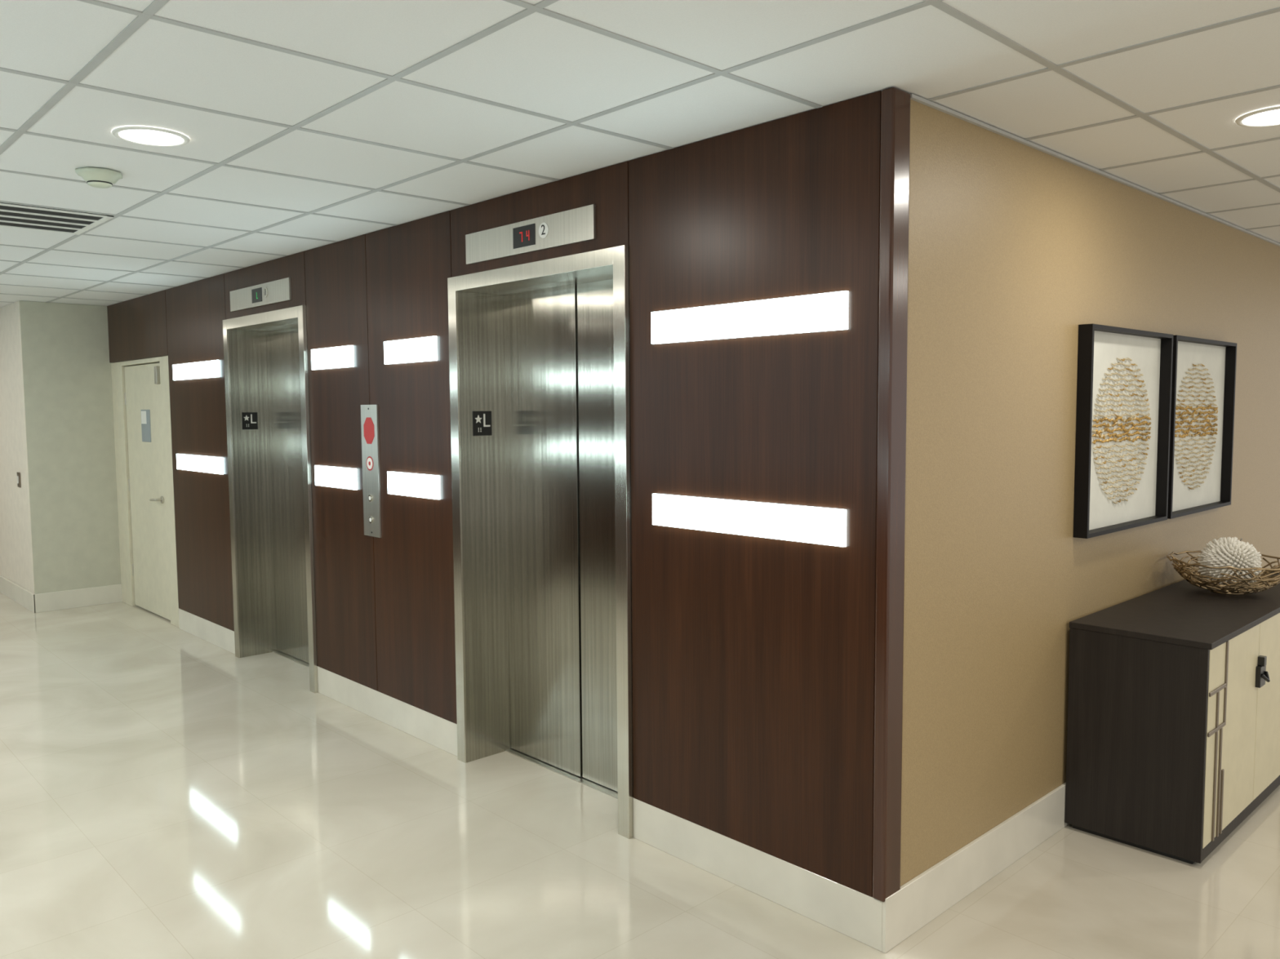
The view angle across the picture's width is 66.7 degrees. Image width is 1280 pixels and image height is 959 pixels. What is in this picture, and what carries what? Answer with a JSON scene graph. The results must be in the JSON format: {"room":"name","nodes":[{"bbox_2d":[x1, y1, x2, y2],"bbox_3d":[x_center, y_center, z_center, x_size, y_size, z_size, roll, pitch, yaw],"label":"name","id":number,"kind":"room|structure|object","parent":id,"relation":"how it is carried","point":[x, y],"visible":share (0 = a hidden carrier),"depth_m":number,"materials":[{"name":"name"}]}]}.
{"room":"lobby","nodes":[
{"label":"lobby","id":0,"kind":"room"},
{"bbox_2d":[0,300,120,594],"bbox_3d":[-6.051,-0.304,9.693,1.022,2.465,4.620,-4,6,-43],"label":"wall","id":1,"kind":"structure","parent":0,"point":[59,530],"depth_m":7.89,"materials":[{"name":"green paint"}]},
{"bbox_2d":[17,471,21,487],"bbox_3d":[-5.056,0.001,7.910,0.014,0.120,0.080,-4,6,-43],"label":"light switch","id":2,"kind":"object","parent":1,"relation":"attached to","point":[18,473],"visible":1,"depth_m":7.89,"materials":[{"name":"white plastic"}]},
{"bbox_2d":[0,575,122,613],"bbox_3d":[-6.182,0.861,9.637,0.656,0.150,4.632,-4,6,-43],"label":"baseboard","id":3,"kind":"structure","parent":1,"relation":"attached to","point":[74,598],"depth_m":7.98,"materials":[{"name":"beige stone"}]},
{"bbox_2d":[111,355,179,627],"bbox_3d":[-3.827,0.063,7.654,0.234,1.998,1.429,-4,6,-43],"label":"door","id":4,"kind":"structure","parent":1,"relation":"in","point":[140,389],"depth_m":7.62,"materials":[{"name":"beige paint"}]},
{"bbox_2d":[164,90,881,897],"bbox_3d":[-1.214,-0.001,5.057,0.400,2.465,5.920,-4,6,-43],"label":"wall","id":5,"kind":"structure","parent":0,"point":[753,658],"depth_m":3.29,"materials":[{"name":"brown wood"}]},
{"bbox_2d":[106,289,168,363],"bbox_3d":[-3.751,-1.174,7.644,0.400,0.465,1.430,-4,6,-43],"label":"wall panel","id":6,"kind":"object","parent":5,"relation":"attached to","point":[137,326],"depth_m":7.45,"materials":[{"name":"brown wood"}]},
{"bbox_2d":[172,360,219,380],"bbox_3d":[-3.024,-0.740,6.609,0.013,0.110,0.850,-4,6,-43],"label":"light panel","id":7,"kind":"object","parent":5,"relation":"attached to","point":[207,369],"visible":1,"depth_m":6.57,"materials":[{"name":"white plastic"}]},
{"bbox_2d":[176,453,223,474],"bbox_3d":[-3.019,-0.109,6.655,0.013,0.110,0.850,-4,6,-43],"label":"light panel","id":8,"kind":"object","parent":5,"relation":"attached to","point":[211,464],"visible":1,"depth_m":6.62,"materials":[{"name":"white plastic"}]},
{"bbox_2d":[229,277,291,311],"bbox_3d":[-2.265,-1.094,5.777,0.016,0.125,0.865,-4,6,-43],"label":"panel","id":9,"kind":"object","parent":5,"relation":"attached to","point":[277,291],"depth_m":5.73,"materials":[{"name":"silver metal"}]},
{"bbox_2d":[222,305,318,693],"bbox_3d":[-2.131,0.090,5.938,0.310,2.170,1.160,-4,6,-43],"label":"elevator","id":10,"kind":"object","parent":5,"relation":"attached to","point":[266,371],"visible":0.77,"depth_m":6.24,"materials":[{"name":"metal"}]},
{"bbox_2d":[311,345,354,369],"bbox_3d":[-1.630,-0.643,5.144,0.013,0.110,0.466,-4,6,-43],"label":"light panel","id":11,"kind":"object","parent":5,"relation":"attached to","point":[340,357],"visible":1,"depth_m":5.12,"materials":[{"name":"white plastic"}]},
{"bbox_2d":[314,465,357,489],"bbox_3d":[-1.625,-0.012,5.190,0.013,0.110,0.466,-4,6,-43],"label":"light panel","id":12,"kind":"object","parent":5,"relation":"attached to","point":[325,476],"visible":1,"depth_m":5.17,"materials":[{"name":"white plastic"}]},
{"bbox_2d":[360,404,382,537],"bbox_3d":[-1.359,-0.044,4.902,0.017,0.665,0.164,-4,6,-43],"label":"panel","id":13,"kind":"object","parent":5,"relation":"attached to","point":[369,413],"visible":1,"depth_m":4.89,"materials":[{"name":"metal"}]},
{"bbox_2d":[383,336,437,364],"bbox_3d":[-1.082,-0.605,4.567,0.013,0.110,0.463,-4,6,-43],"label":"light panel","id":14,"kind":"object","parent":5,"relation":"attached to","point":[422,348],"visible":1,"depth_m":4.54,"materials":[{"name":"white plastic"}]},
{"bbox_2d":[386,471,440,499],"bbox_3d":[-1.077,0.026,4.613,0.013,0.110,0.463,-4,6,-43],"label":"light panel","id":15,"kind":"object","parent":5,"relation":"attached to","point":[414,485],"visible":1,"depth_m":4.59,"materials":[{"name":"white plastic"}]},
{"bbox_2d":[178,608,882,951],"bbox_3d":[-1.334,1.164,4.999,0.020,0.152,5.950,-4,6,-43],"label":"baseboard","id":16,"kind":"structure","parent":5,"relation":"attached to","point":[858,916],"depth_m":3.34,"materials":[{"name":"beige stone"}]},
{"bbox_2d":[465,204,595,264],"bbox_3d":[-0.457,-0.968,3.875,0.016,0.125,0.840,-4,6,-43],"label":"panel","id":17,"kind":"object","parent":5,"relation":"attached to","point":[575,225],"depth_m":3.83,"materials":[{"name":"silver metal"}]},
{"bbox_2d":[447,244,633,839],"bbox_3d":[-0.331,0.215,4.045,0.310,2.170,1.150,-4,6,-43],"label":"elevator","id":18,"kind":"object","parent":5,"relation":"attached to","point":[540,351],"visible":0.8,"depth_m":4.25,"materials":[{"name":"metal"}]},
{"bbox_2d":[652,493,846,546],"bbox_3d":[0.325,0.124,3.139,0.013,0.110,0.806,-4,6,-43],"label":"light panel","id":19,"kind":"object","parent":5,"relation":"attached to","point":[805,524],"visible":1,"depth_m":3.09,"materials":[{"name":"white plastic"}]},
{"bbox_2d":[651,290,848,344],"bbox_3d":[0.320,-0.508,3.093,0.013,0.110,0.806,-4,6,-43],"label":"light panel","id":20,"kind":"object","parent":5,"relation":"attached to","point":[823,312],"visible":1,"depth_m":3.04,"materials":[{"name":"white plastic"}]},
{"bbox_2d":[0,0,1279,307],"bbox_3d":[-0.667,-1.302,5.504,14.050,0.061,18.000,-4,6,-43],"label":"ceiling","id":21,"kind":"structure","parent":0,"point":[308,124],"depth_m":2.72,"materials":[{"name":"tile"}]},
{"bbox_2d":[0,202,114,235],"bbox_3d":[-2.760,-1.171,4.345,0.590,0.008,0.580,-4,6,-43],"label":"ceiling vent","id":22,"kind":"object","parent":21,"relation":"in","point":[11,215],"visible":1,"depth_m":4.38,"materials":[{"name":"white plastic"}]},
{"bbox_2d":[75,167,122,188],"bbox_3d":[-1.971,-1.093,3.546,0.144,0.052,0.144,-2,4,-21],"label":"smoke detector","id":23,"kind":"object","parent":21,"relation":"attached to","point":[101,178],"visible":1,"depth_m":3.51,"materials":[{"name":"plastic"}]},
{"bbox_2d":[111,126,190,146],"bbox_3d":[-1.551,-1.088,3.089,0.222,0.006,0.222,-4,6,-43],"label":"recessed light","id":24,"kind":"object","parent":21,"relation":"in","point":[144,135],"visible":1,"depth_m":3.08,"materials":[{"name":"white plastic"}]},
{"bbox_2d":[1235,106,1279,127],"bbox_3d":[1.936,-1.102,2.950,0.222,0.006,0.222,-4,6,-43],"label":"recessed light","id":25,"kind":"object","parent":21,"relation":"in","point":[1268,117],"visible":1,"depth_m":2.97,"materials":[{"name":"white plastic"}]},
{"bbox_2d":[0,592,1279,958],"bbox_3d":[-0.650,1.226,5.688,14.050,0.080,18.000,-4,6,-43],"label":"floor","id":26,"kind":"structure","parent":0,"point":[166,793],"depth_m":3.48,"materials":[{"name":"tile"}]},
{"bbox_2d":[1064,570,1279,864],"bbox_3d":[2.427,0.885,4.078,1.810,0.790,0.505,-4,6,-43],"label":"base cabinet","id":27,"kind":"object","parent":26,"relation":"on","point":[1173,726],"visible":0.97,"depth_m":3.51,"materials":[{"name":"brown wood"}]},
{"bbox_2d":[1166,551,1279,595],"bbox_3d":[2.520,0.408,4.159,0.478,0.146,0.478,-4,6,-43],"label":"metal bowl","id":28,"kind":"object","parent":27,"relation":"on","point":[1264,583],"visible":0.88,"depth_m":4.05,"materials":[{"name":"gold metal"}]},
{"bbox_2d":[1195,537,1262,584],"bbox_3d":[2.522,0.346,4.155,0.243,0.206,0.243,-4,6,-43],"label":"ornament","id":29,"kind":"object","parent":28,"relation":"in","point":[1230,552],"visible":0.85,"depth_m":4.09,"materials":[{"name":"white ceramic"}]},
{"bbox_2d":[900,99,1279,886],"bbox_3d":[3.597,-0.067,5.518,7.980,2.465,0.030,-4,6,-43],"label":"wall","id":30,"kind":"structure","parent":0,"point":[1014,246],"depth_m":3.30,"materials":[{"name":"beige paint"}]},
{"bbox_2d":[872,87,910,902],"bbox_3d":[0.719,0.075,2.785,0.091,2.313,0.044,-4,6,-43],"label":"trim","id":31,"kind":"structure","parent":30,"relation":"attached to","point":[895,148],"depth_m":2.76,"materials":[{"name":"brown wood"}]},
{"bbox_2d":[882,782,1068,953],"bbox_3d":[3.612,1.081,5.579,8.000,0.165,0.012,-4,6,-43],"label":"baseboard","id":32,"kind":"structure","parent":30,"relation":"attached to","point":[926,896],"depth_m":3.16,"materials":[{"name":"beige stone"}]},
{"bbox_2d":[910,93,1279,246],"bbox_3d":[3.627,-1.290,5.436,7.915,0.010,0.012,-4,6,-43],"label":"trim","id":33,"kind":"structure","parent":30,"relation":"attached to","point":[913,96],"depth_m":3.42,"materials":[{"name":"metal"}]},
{"bbox_2d":[1073,324,1173,538],"bbox_3d":[1.937,-0.199,3.873,0.841,0.788,0.051,-4,6,-43],"label":"framed artwork","id":34,"kind":"object","parent":30,"relation":"attached to","point":[1124,382],"visible":1,"depth_m":3.87,"materials":[{"name":"white paper"}]},
{"bbox_2d":[1167,334,1236,519],"bbox_3d":[2.578,-0.247,4.479,0.844,0.788,0.051,-4,6,-43],"label":"framed artwork","id":35,"kind":"object","parent":30,"relation":"attached to","point":[1204,370],"visible":1,"depth_m":4.53,"materials":[{"name":"white paper"}]}
]}

